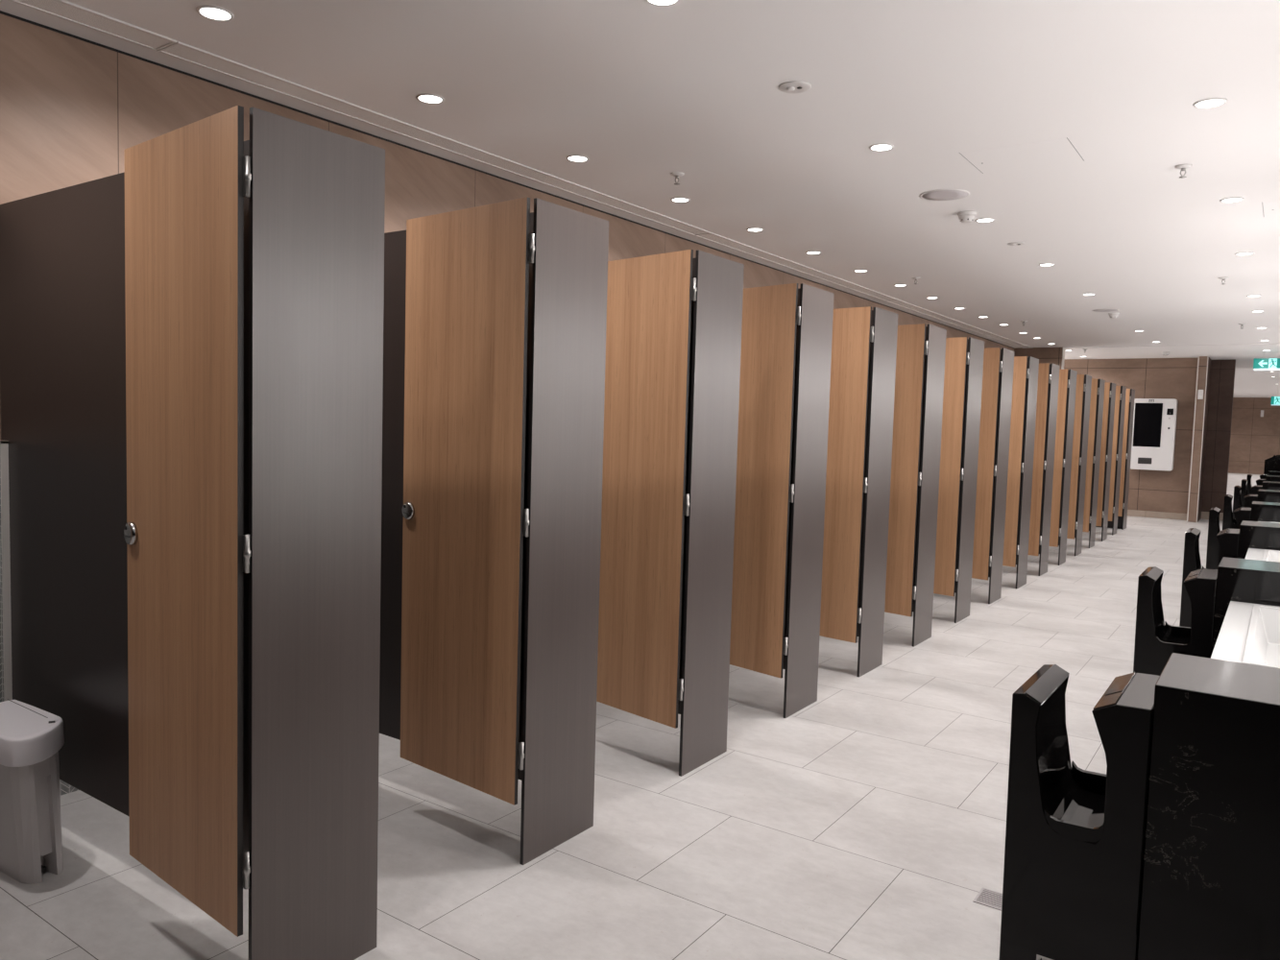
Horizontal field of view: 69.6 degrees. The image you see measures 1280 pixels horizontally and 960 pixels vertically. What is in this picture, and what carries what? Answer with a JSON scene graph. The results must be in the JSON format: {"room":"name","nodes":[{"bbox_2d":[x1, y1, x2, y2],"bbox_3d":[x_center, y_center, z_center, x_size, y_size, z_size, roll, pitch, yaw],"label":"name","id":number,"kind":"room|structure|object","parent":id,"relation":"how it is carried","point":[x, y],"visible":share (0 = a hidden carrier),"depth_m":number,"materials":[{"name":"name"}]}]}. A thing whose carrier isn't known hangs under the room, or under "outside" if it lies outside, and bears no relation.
{"room":"public restroom","nodes":[
{"label":"public restroom","id":0,"kind":"room"},
{"bbox_2d":[0,13,1014,440],"bbox_3d":[0.567,-0.399,7.260,0.120,2.750,18.560,4,5,35],"label":"wall","id":1,"kind":"structure","parent":0,"point":[71,108],"depth_m":3.47,"materials":[{"name":"brown wood"}]},
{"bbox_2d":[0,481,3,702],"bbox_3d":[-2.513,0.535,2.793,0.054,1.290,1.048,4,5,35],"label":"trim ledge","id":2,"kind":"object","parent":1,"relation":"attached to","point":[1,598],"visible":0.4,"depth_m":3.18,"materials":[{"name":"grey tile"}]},
{"bbox_2d":[0,440,12,701],"bbox_3d":[-2.510,0.532,2.791,0.062,1.298,1.048,4,5,35],"label":"trim","id":3,"kind":"structure","parent":1,"relation":"attached to","point":[4,445],"depth_m":3.18,"materials":[{"name":"silver metal"}]},
{"bbox_2d":[7,440,78,796],"bbox_3d":[1.851,0.252,9.017,0.054,1.297,14.138,4,5,35],"label":"trim","id":4,"kind":"structure","parent":1,"relation":"attached to","point":[65,788],"depth_m":3.38,"materials":[{"name":"grey tile"}]},
{"bbox_2d":[0,10,1014,348],"bbox_3d":[0.657,-1.763,7.135,0.004,0.008,18.560,4,5,35],"label":"trim","id":5,"kind":"structure","parent":1,"relation":"attached to","point":[1,12],"depth_m":4.30,"materials":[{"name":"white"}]},
{"bbox_2d":[0,473,1260,959],"bbox_3d":[11.699,0.760,16.702,12.000,0.150,46.700,4,5,35],"label":"floor","id":6,"kind":"structure","parent":0,"point":[867,821],"depth_m":3.21,"materials":[{"name":"tile"}]},
{"bbox_2d":[0,699,64,883],"bbox_3d":[-1.922,0.961,2.816,0.434,0.472,0.225,4,5,35],"label":"bin","id":7,"kind":"object","parent":6,"relation":"on","point":[32,738],"visible":1,"depth_m":2.74,"materials":[{"name":"white plastic"}]},
{"bbox_2d":[0,105,385,959],"bbox_3d":[-1.496,0.162,2.742,1.728,2.100,0.390,4,5,35],"label":"stall","id":8,"kind":"object","parent":6,"relation":"on","point":[191,335],"visible":1,"depth_m":2.30,"materials":[{"name":"brown laminate"}]},
{"bbox_2d":[379,196,608,865],"bbox_3d":[-0.954,0.128,3.516,1.728,2.100,0.390,4,5,35],"label":"stall","id":9,"kind":"object","parent":6,"relation":"on","point":[495,315],"visible":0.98,"depth_m":3.04,"materials":[{"name":"brown wood"}]},
{"bbox_2d":[596,249,744,776],"bbox_3d":[-0.411,0.093,4.290,1.728,2.100,0.390,4,5,35],"label":"stall","id":10,"kind":"object","parent":6,"relation":"on","point":[673,329],"visible":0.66,"depth_m":3.79,"materials":[{"name":"brown wood"}]},
{"bbox_2d":[729,283,834,718],"bbox_3d":[0.132,0.058,5.064,1.728,2.100,0.390,4,5,35],"label":"stall","id":11,"kind":"object","parent":6,"relation":"on","point":[785,354],"visible":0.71,"depth_m":4.54,"materials":[{"name":"brown wood"}]},
{"bbox_2d":[820,306,898,677],"bbox_3d":[0.674,0.023,5.837,1.728,2.100,0.390,4,5,35],"label":"stall","id":12,"kind":"object","parent":6,"relation":"on","point":[864,339],"visible":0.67,"depth_m":5.28,"materials":[{"name":"brown wood"}]},
{"bbox_2d":[884,323,946,647],"bbox_3d":[1.217,-0.012,6.611,1.728,2.100,0.390,4,5,35],"label":"stall","id":13,"kind":"object","parent":6,"relation":"on","point":[921,349],"visible":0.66,"depth_m":6.05,"materials":[{"name":"brown wood"}]},
{"bbox_2d":[933,337,984,623],"bbox_3d":[1.760,-0.047,7.385,1.728,2.100,0.390,4,5,35],"label":"stall","id":14,"kind":"object","parent":6,"relation":"on","point":[964,356],"visible":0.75,"depth_m":6.81,"materials":[{"name":"brown wood"}]},
{"bbox_2d":[972,887,1002,911],"bbox_3d":[1.085,1.284,2.817,0.104,0.003,0.104,4,5,35],"label":"floor drain","id":15,"kind":"object","parent":6,"relation":"on","point":[985,897],"visible":0.62,"depth_m":2.82,"materials":[{"name":"silver metal"}]},
{"bbox_2d":[971,347,1014,604],"bbox_3d":[2.302,-0.082,8.159,1.728,2.100,0.390,4,5,35],"label":"stall","id":16,"kind":"object","parent":6,"relation":"on","point":[998,363],"visible":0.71,"depth_m":7.58,"materials":[{"name":"brown wood"}]},
{"bbox_2d":[1002,356,1038,588],"bbox_3d":[2.845,-0.117,8.933,1.728,2.100,0.390,4,5,35],"label":"stall","id":17,"kind":"object","parent":6,"relation":"on","point":[1026,369],"visible":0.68,"depth_m":8.35,"materials":[{"name":"brown wood"}]},
{"bbox_2d":[1028,362,1060,576],"bbox_3d":[3.387,-0.151,9.707,1.728,2.100,0.390,4,5,35],"label":"stall","id":18,"kind":"object","parent":6,"relation":"on","point":[1048,374],"visible":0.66,"depth_m":9.12,"materials":[{"name":"brown wood"}]},
{"bbox_2d":[1049,369,1077,565],"bbox_3d":[3.930,-0.186,10.481,1.728,2.100,0.390,4,5,35],"label":"stall","id":19,"kind":"object","parent":6,"relation":"on","point":[1067,385],"visible":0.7,"depth_m":9.89,"materials":[{"name":"brown wood"}]},
{"bbox_2d":[1066,374,1091,555],"bbox_3d":[4.473,-0.221,11.255,1.728,2.100,0.390,4,5,35],"label":"stall","id":20,"kind":"object","parent":6,"relation":"on","point":[1083,382],"visible":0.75,"depth_m":10.66,"materials":[{"name":"brown wood"}]},
{"bbox_2d":[999,664,1159,959],"bbox_3d":[0.898,0.871,1.887,0.241,0.936,0.286,4,5,35],"label":"dryer","id":21,"kind":"object","parent":6,"relation":"on","point":[1074,836],"visible":0.98,"depth_m":1.78,"materials":[{"name":"black plastic"}]},
{"bbox_2d":[1082,378,1105,548],"bbox_3d":[5.015,-0.256,12.028,1.728,2.100,0.390,4,5,35],"label":"stall","id":22,"kind":"object","parent":6,"relation":"on","point":[1098,385],"visible":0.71,"depth_m":11.44,"materials":[{"name":"brown wood"}]},
{"bbox_2d":[1095,382,1115,541],"bbox_3d":[5.558,-0.291,12.802,1.728,2.100,0.390,4,5,35],"label":"stall","id":23,"kind":"object","parent":6,"relation":"on","point":[1109,388],"visible":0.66,"depth_m":12.21,"materials":[{"name":"brown wood"}]},
{"bbox_2d":[1095,388,1135,530],"bbox_3d":[6.643,-0.360,14.350,1.728,2.100,0.390,4,5,35],"label":"stall","id":24,"kind":"object","parent":6,"relation":"on","point":[1130,394],"visible":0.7,"depth_m":13.76,"materials":[{"name":"brown wood"}]},
{"bbox_2d":[1108,386,1126,535],"bbox_3d":[6.101,-0.326,13.576,1.728,2.100,0.390,4,5,35],"label":"stall","id":25,"kind":"object","parent":6,"relation":"on","point":[1120,400],"visible":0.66,"depth_m":12.98,"materials":[{"name":"brown wood"}]},
{"bbox_2d":[1133,566,1217,676],"bbox_3d":[1.983,0.802,3.434,0.241,0.936,0.286,4,5,35],"label":"dryer","id":26,"kind":"object","parent":6,"relation":"on","point":[1156,640],"visible":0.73,"depth_m":3.34,"materials":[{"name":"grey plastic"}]},
{"bbox_2d":[1136,652,1279,959],"bbox_3d":[1.281,0.876,1.637,0.669,0.982,0.305,4,5,35],"label":"sink counter","id":27,"kind":"object","parent":6,"relation":"on","point":[1211,877],"visible":1,"depth_m":1.63,"materials":[{"name":"black stone"}]},
{"bbox_2d":[1179,528,1239,627],"bbox_3d":[3.068,0.732,4.982,0.241,0.936,0.286,4,5,35],"label":"dryer","id":28,"kind":"object","parent":6,"relation":"on","point":[1228,539],"visible":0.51,"depth_m":4.90,"materials":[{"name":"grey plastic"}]},
{"bbox_2d":[1206,507,1251,569],"bbox_3d":[4.154,0.662,6.530,0.241,0.936,0.286,4,5,35],"label":"dryer","id":29,"kind":"object","parent":6,"relation":"on","point":[1214,556],"visible":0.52,"depth_m":6.44,"materials":[{"name":"grey plastic"}]},
{"bbox_2d":[1222,494,1257,530],"bbox_3d":[5.239,0.593,8.077,0.241,0.936,0.286,4,5,35],"label":"dryer","id":30,"kind":"object","parent":6,"relation":"on","point":[1228,522],"visible":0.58,"depth_m":7.99,"materials":[{"name":"grey"}]},
{"bbox_2d":[1211,556,1279,653],"bbox_3d":[2.366,0.806,3.185,0.669,0.982,0.305,4,5,35],"label":"divider","id":31,"kind":"object","parent":6,"relation":"on","point":[1239,580],"visible":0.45,"depth_m":3.19,"materials":[{"name":"black stone"}]},
{"bbox_2d":[1232,484,1262,519],"bbox_3d":[6.324,0.523,9.625,0.241,0.936,0.286,4,5,35],"label":"dryer","id":32,"kind":"object","parent":6,"relation":"on","point":[1237,502],"visible":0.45,"depth_m":9.54,"materials":[{"name":"grey plastic"}]},
{"bbox_2d":[1240,479,1265,507],"bbox_3d":[7.409,0.453,11.173,0.241,0.936,0.286,4,5,35],"label":"dryer","id":33,"kind":"object","parent":6,"relation":"on","point":[1243,492],"visible":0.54,"depth_m":11.09,"materials":[{"name":"grey"}]},
{"bbox_2d":[1246,474,1268,495],"bbox_3d":[8.494,0.383,12.720,0.241,0.936,0.286,4,5,35],"label":"dryer","id":34,"kind":"object","parent":6,"relation":"on","point":[1249,476],"visible":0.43,"depth_m":12.63,"materials":[{"name":"grey plastic"}]},
{"bbox_2d":[1237,520,1279,558],"bbox_3d":[3.451,0.736,4.733,0.669,0.982,0.305,4,5,35],"label":"divider","id":35,"kind":"object","parent":6,"relation":"on","point":[1258,535],"visible":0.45,"depth_m":4.73,"materials":[{"name":"black stone"}]},
{"bbox_2d":[1250,501,1279,522],"bbox_3d":[4.537,0.666,6.281,0.669,0.982,0.305,4,5,35],"label":"divider","id":36,"kind":"object","parent":6,"relation":"on","point":[1267,512],"visible":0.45,"depth_m":6.28,"materials":[{"name":"black stone"}]},
{"bbox_2d":[1257,489,1279,503],"bbox_3d":[5.622,0.597,7.828,0.669,0.982,0.305,4,5,35],"label":"divider","id":37,"kind":"object","parent":6,"relation":"on","point":[1264,495],"visible":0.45,"depth_m":7.83,"materials":[{"name":"black stone"}]},
{"bbox_2d":[1262,481,1279,490],"bbox_3d":[6.707,0.527,9.376,0.669,0.982,0.305,4,5,35],"label":"divider","id":38,"kind":"object","parent":6,"relation":"on","point":[1267,485],"visible":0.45,"depth_m":9.38,"materials":[{"name":"black stone"}]},
{"bbox_2d":[1263,454,1279,474],"bbox_3d":[10.257,0.198,14.522,0.740,1.174,0.320,4,5,35],"label":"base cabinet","id":39,"kind":"object","parent":6,"relation":"on","point":[1272,464],"visible":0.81,"depth_m":14.51,"materials":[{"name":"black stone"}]},
{"bbox_2d":[1265,475,1279,482],"bbox_3d":[7.792,0.457,10.924,0.669,0.982,0.305,4,5,35],"label":"divider","id":40,"kind":"object","parent":6,"relation":"on","point":[1272,478],"visible":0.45,"depth_m":10.92,"materials":[{"name":"black stone"}]},
{"bbox_2d":[1268,470,1279,476],"bbox_3d":[8.877,0.388,12.471,0.669,0.982,0.305,4,5,35],"label":"divider","id":41,"kind":"object","parent":6,"relation":"on","point":[1270,472],"visible":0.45,"depth_m":12.47,"materials":[{"name":"black stone"}]},
{"bbox_2d":[0,0,1279,368],"bbox_3d":[5.274,-1.786,7.221,12.000,0.306,24.000,4,5,35],"label":"ceiling","id":42,"kind":"structure","parent":0,"point":[644,91],"depth_m":4.00,"materials":[{"name":"white paint"}]},
{"bbox_2d":[7,0,176,50],"bbox_3d":[-3.085,-1.499,1.436,0.150,0.007,4.720,4,5,35],"label":"ceiling vent","id":43,"kind":"object","parent":42,"relation":"in","point":[64,10],"visible":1,"depth_m":3.17,"materials":[{"name":"metal"}]},
{"bbox_2d":[195,4,234,21],"bbox_3d":[-1.419,-1.559,3.081,0.116,0.006,0.116,4,5,35],"label":"recessed light","id":44,"kind":"object","parent":42,"relation":"in","point":[213,12],"visible":1,"depth_m":3.08,"materials":[{"name":"white"}]},
{"bbox_2d":[415,93,444,103],"bbox_3d":[-0.877,-1.594,3.855,0.116,0.006,0.116,4,5,35],"label":"recessed light","id":45,"kind":"object","parent":42,"relation":"in","point":[426,98],"visible":1,"depth_m":3.85,"materials":[{"name":"white"}]},
{"bbox_2d":[156,41,711,235],"bbox_3d":[-0.645,-1.656,4.915,0.150,0.007,3.775,4,5,35],"label":"ceiling vent","id":46,"kind":"object","parent":42,"relation":"in","point":[181,51],"visible":1,"depth_m":4.23,"materials":[{"name":"metal"}]},
{"bbox_2d":[566,154,588,162],"bbox_3d":[-0.317,-1.631,4.679,0.116,0.006,0.116,4,5,35],"label":"recessed light","id":47,"kind":"object","parent":42,"relation":"in","point":[575,157],"visible":1,"depth_m":4.68,"materials":[{"name":"white"}]},
{"bbox_2d":[645,0,679,6],"bbox_3d":[0.070,-1.502,2.872,0.116,0.006,0.116,4,5,35],"label":"recessed light","id":48,"kind":"object","parent":42,"relation":"in","point":[660,3],"visible":1,"depth_m":2.90,"materials":[{"name":"white"}]},
{"bbox_2d":[670,171,684,185],"bbox_3d":[0.198,-1.605,4.922,0.076,0.060,0.076,4,5,35],"label":"sprinkler head","id":49,"kind":"object","parent":42,"relation":"attached to","point":[676,175],"visible":1,"depth_m":4.91},
{"bbox_2d":[670,196,689,202],"bbox_3d":[0.239,-1.668,5.490,0.116,0.006,0.116,4,5,35],"label":"recessed light","id":50,"kind":"object","parent":42,"relation":"in","point":[678,199],"visible":1,"depth_m":5.49,"materials":[{"name":"white"}]},
{"bbox_2d":[747,227,763,231],"bbox_3d":[0.783,-1.704,6.274,0.116,0.006,0.116,4,5,35],"label":"recessed light","id":51,"kind":"object","parent":42,"relation":"in","point":[750,229],"visible":1,"depth_m":6.27,"materials":[{"name":"white"}]},
{"bbox_2d":[778,80,811,93],"bbox_3d":[0.605,-1.529,3.601,0.124,0.016,0.124,4,5,35],"label":"recessed light","id":52,"kind":"object","parent":42,"relation":"in","point":[793,86],"visible":1,"depth_m":3.58,"materials":[{"name":"white plastic"}]},
{"bbox_2d":[694,232,898,300],"bbox_3d":[1.523,-1.795,8.008,0.150,0.007,3.775,4,5,35],"label":"ceiling vent","id":53,"kind":"object","parent":42,"relation":"in","point":[715,238],"visible":1,"depth_m":7.58,"materials":[{"name":"metal"}]},
{"bbox_2d":[805,251,821,254],"bbox_3d":[1.328,-1.739,7.051,0.116,0.006,0.116,4,5,35],"label":"recessed light","id":54,"kind":"object","parent":42,"relation":"in","point":[809,253],"visible":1,"depth_m":7.05,"materials":[{"name":"white"}]},
{"bbox_2d":[853,269,867,272],"bbox_3d":[1.871,-1.773,7.817,0.116,0.006,0.116,4,5,35],"label":"recessed light","id":55,"kind":"object","parent":42,"relation":"in","point":[857,271],"visible":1,"depth_m":7.82,"materials":[{"name":"white"}]},
{"bbox_2d":[869,143,893,151],"bbox_3d":[1.139,-1.567,4.344,0.116,0.006,0.116,4,5,35],"label":"recessed light","id":56,"kind":"object","parent":42,"relation":"in","point":[881,147],"visible":1,"depth_m":4.34,"materials":[{"name":"white"}]},
{"bbox_2d":[884,299,993,334],"bbox_3d":[3.692,-1.934,11.101,0.150,0.007,3.775,4,5,35],"label":"ceiling vent","id":57,"kind":"object","parent":42,"relation":"in","point":[899,302],"visible":1,"depth_m":10.80,"materials":[{"name":"metal"}]},
{"bbox_2d":[919,189,969,200],"bbox_3d":[1.718,-1.607,5.200,0.270,0.004,0.270,4,5,35],"label":"ceiling speaker","id":58,"kind":"object","parent":42,"relation":"attached to","point":[939,194],"visible":1,"depth_m":5.19,"materials":[{"name":"white"}]},
{"bbox_2d":[957,211,976,222],"bbox_3d":[1.992,-1.600,5.620,0.112,0.057,0.112,4,5,35],"label":"smoke detector","id":59,"kind":"object","parent":42,"relation":"attached to","point":[963,216],"visible":1,"depth_m":5.59,"materials":[{"name":"white plastic"}]},
{"bbox_2d":[975,217,994,222],"bbox_3d":[2.169,-1.632,5.791,0.116,0.006,0.116,4,5,35],"label":"recessed light","id":60,"kind":"object","parent":42,"relation":"in","point":[981,220],"visible":1,"depth_m":5.79,"materials":[{"name":"white"}]},
{"bbox_2d":[983,334,1033,348],"bbox_3d":[5.459,-2.048,13.621,0.150,0.007,2.375,4,5,35],"label":"ceiling vent","id":61,"kind":"object","parent":42,"relation":"in","point":[995,336],"visible":1,"depth_m":13.57,"materials":[{"name":"metal"}]},
{"bbox_2d":[1007,241,1025,245],"bbox_3d":[2.653,-1.659,6.498,0.116,0.016,0.116,4,5,35],"label":"recessed light","id":62,"kind":"object","parent":42,"relation":"in","point":[1012,243],"visible":1,"depth_m":6.48,"materials":[{"name":"white plastic"}]},
{"bbox_2d":[959,137,1084,173],"bbox_3d":[1.838,-1.555,4.434,0.477,0.001,0.420,4,5,35],"label":"ceiling access panel","id":63,"kind":"object","parent":42,"relation":"attached to","point":[1059,151],"visible":1,"depth_m":4.42,"materials":[{"name":"white paint"}]},
{"bbox_2d":[1038,263,1054,265],"bbox_3d":[3.211,-1.699,7.276,0.116,0.006,0.116,4,5,35],"label":"recessed light","id":64,"kind":"object","parent":42,"relation":"in","point":[1044,264],"visible":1,"depth_m":7.26,"materials":[{"name":"white"}]},
{"bbox_2d":[1091,308,1119,312],"bbox_3d":[4.984,-1.818,9.867,0.270,0.004,0.270,4,5,35],"label":"ceiling speaker","id":65,"kind":"object","parent":42,"relation":"attached to","point":[1103,309],"visible":1,"depth_m":9.86,"materials":[{"name":"white metal"}]},
{"bbox_2d":[1092,309,1117,312],"bbox_3d":[4.984,-1.818,9.867,0.245,0.003,0.245,4,5,35],"label":"speaker grille","id":66,"kind":"object","parent":65,"relation":"attached to","point":[1096,310],"depth_m":9.87,"materials":[{"name":"grey metal"}]},
{"bbox_2d":[1108,312,1119,318],"bbox_3d":[5.189,-1.800,10.091,0.112,0.057,0.112,4,5,35],"label":"smoke detector","id":67,"kind":"object","parent":42,"relation":"attached to","point":[1114,315],"visible":1,"depth_m":10.06,"materials":[{"name":"white plastic"}]},
{"bbox_2d":[1174,164,1192,178],"bbox_3d":[2.657,-1.507,4.510,0.076,0.060,0.076,4,5,35],"label":"sprinkler head","id":68,"kind":"object","parent":42,"relation":"attached to","point":[1182,167],"visible":1,"depth_m":4.50},
{"bbox_2d":[1192,97,1227,108],"bbox_3d":[2.254,-1.489,3.644,0.116,0.006,0.116,4,5,35],"label":"recessed light","id":69,"kind":"object","parent":42,"relation":"in","point":[1209,103],"visible":1,"depth_m":3.64,"materials":[{"name":"white"}]},
{"bbox_2d":[1218,276,1229,284],"bbox_3d":[4.833,-1.648,7.634,0.076,0.060,0.076,4,5,35],"label":"sprinkler head","id":70,"kind":"object","parent":42,"relation":"attached to","point":[1221,277],"visible":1,"depth_m":7.62},
{"bbox_2d":[1219,196,1244,202],"bbox_3d":[3.291,-1.556,5.124,0.116,0.006,0.116,4,5,35],"label":"recessed light","id":71,"kind":"object","parent":42,"relation":"in","point":[1236,199],"visible":1,"depth_m":5.12,"materials":[{"name":"white"}]},
{"bbox_2d":[1234,252,1254,255],"bbox_3d":[4.337,-1.623,6.612,0.116,0.006,0.116,4,5,35],"label":"recessed light","id":72,"kind":"object","parent":42,"relation":"in","point":[1238,253],"visible":1,"depth_m":6.61,"materials":[{"name":"white"}]},
{"bbox_2d":[1253,351,1279,370],"bbox_3d":[9.611,-1.810,13.986,0.500,0.289,0.060,4,5,35],"label":"exit sign","id":73,"kind":"object","parent":42,"relation":"hanging from","point":[1259,364],"visible":0.95,"depth_m":14.02,"materials":[{"name":"teal plastic"}]},
{"bbox_2d":[1262,200,1279,217],"bbox_3d":[3.800,-1.548,5.198,0.476,0.001,0.420,4,5,35],"label":"ceiling access panel","id":74,"kind":"object","parent":42,"relation":"attached to","point":[1269,208],"visible":1,"depth_m":5.30,"materials":[{"name":"white paint"}]},
{"bbox_2d":[1014,347,1062,369],"bbox_3d":[6.219,-0.721,14.697,0.838,2.750,0.120,4,5,35],"label":"wall","id":75,"kind":"structure","parent":0,"point":[1051,355],"depth_m":14.48,"materials":[{"name":"brown wood"}]},
{"bbox_2d":[1061,347,1064,369],"bbox_3d":[6.568,-0.692,14.454,0.014,2.744,0.136,4,5,35],"label":"trim","id":76,"kind":"structure","parent":75,"relation":"attached to","point":[1063,350],"depth_m":14.34,"materials":[{"name":"silver metal"}]},
{"bbox_2d":[1063,358,1198,513],"bbox_3d":[7.483,-0.831,16.928,4.645,2.750,0.150,4,5,35],"label":"wall","id":77,"kind":"structure","parent":0,"point":[1151,491],"depth_m":15.81,"materials":[{"name":"brown tile"}]},
{"bbox_2d":[1130,398,1177,471],"bbox_3d":[8.787,-0.780,15.777,0.650,1.215,0.222,4,5,35],"label":"vending machine","id":78,"kind":"object","parent":77,"relation":"attached to","point":[1154,420],"visible":0.93,"depth_m":15.68,"materials":[{"name":"white metal"}]},
{"bbox_2d":[1127,509,1187,520],"bbox_3d":[7.398,0.489,16.946,4.645,0.110,0.016,4,5,35],"label":"baseboard","id":79,"kind":"structure","parent":77,"relation":"attached to","point":[1130,513],"depth_m":15.88,"materials":[{"name":"beige tile"}]},
{"bbox_2d":[1186,356,1199,522],"bbox_3d":[9.260,-0.680,15.411,0.015,2.750,0.305,4,5,35],"label":"trim","id":80,"kind":"structure","parent":77,"relation":"attached to","point":[1198,356],"depth_m":15.29,"materials":[{"name":"silver metal"}]},
{"bbox_2d":[1187,356,1207,522],"bbox_3d":[9.465,-0.685,15.588,0.118,2.750,0.820,4,5,35],"label":"wall pier","id":81,"kind":"object","parent":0,"point":[1202,364],"visible":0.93,"depth_m":15.26,"materials":[{"name":"brown stone"}]},
{"bbox_2d":[1197,389,1203,399],"bbox_3d":[9.239,-1.411,15.193,0.074,0.155,0.032,4,5,35],"label":"wall sensor","id":82,"kind":"object","parent":81,"relation":"attached to","point":[1200,392],"visible":1,"depth_m":15.18,"materials":[{"name":"white plastic"}]},
{"bbox_2d":[1197,357,1211,521],"bbox_3d":[9.523,-0.682,15.560,0.010,2.750,0.800,4,5,35],"label":"wall","id":83,"kind":"structure","parent":0,"point":[1209,358],"depth_m":15.56,"materials":[{"name":"brown tile"}]},
{"bbox_2d":[1196,356,1208,522],"bbox_3d":[9.287,-0.666,15.222,0.012,2.750,0.025,4,5,35],"label":"trim","id":84,"kind":"structure","parent":83,"relation":"attached to","point":[1208,356],"depth_m":15.21,"materials":[{"name":"silver metal"}]},
{"bbox_2d":[1201,359,1235,512],"bbox_3d":[9.881,-0.692,15.871,0.475,2.750,0.120,4,5,35],"label":"wall","id":85,"kind":"structure","parent":0,"point":[1222,372],"depth_m":15.78,"materials":[{"name":"brown tile"}]},
{"bbox_2d":[1200,511,1223,520],"bbox_3d":[9.856,0.621,15.864,0.347,0.130,0.016,4,5,35],"label":"baseboard","id":86,"kind":"structure","parent":85,"relation":"attached to","point":[1204,515],"depth_m":15.91,"materials":[{"name":"beige tile"}]},
{"bbox_2d":[1210,601,1279,668],"bbox_3d":[1.839,0.897,2.403,0.625,0.872,1.582,4,5,35],"label":"sink","id":87,"kind":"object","parent":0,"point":[1249,633],"depth_m":2.80,"materials":[{"name":"white ceramic"}]},
{"bbox_2d":[1228,397,1279,474],"bbox_3d":[25.113,-1.669,35.664,12.000,3.000,0.100,4,5,35],"label":"wall","id":88,"kind":"structure","parent":0,"point":[1254,439],"depth_m":36.28,"materials":[{"name":"brown tile"}]},
{"bbox_2d":[1232,367,1279,397],"bbox_3d":[18.674,-2.774,26.318,12.000,0.050,22.700,4,5,35],"label":"ceiling","id":89,"kind":"structure","parent":0,"point":[1249,382],"depth_m":26.75,"materials":[{"name":"white paint"}]},
{"bbox_2d":[1270,386,1279,405],"bbox_3d":[17.108,-2.335,24.594,0.420,0.691,0.060,4,5,35],"label":"exit sign","id":90,"kind":"object","parent":89,"relation":"hanging from","point":[1275,400],"visible":1,"depth_m":24.64,"materials":[{"name":"teal plastic"}]},
{"bbox_2d":[1245,548,1279,562],"bbox_3d":[2.924,0.827,3.951,0.625,0.872,1.582,4,5,35],"label":"sink","id":91,"kind":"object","parent":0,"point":[1256,554],"depth_m":4.58,"materials":[{"name":"white ceramic"}]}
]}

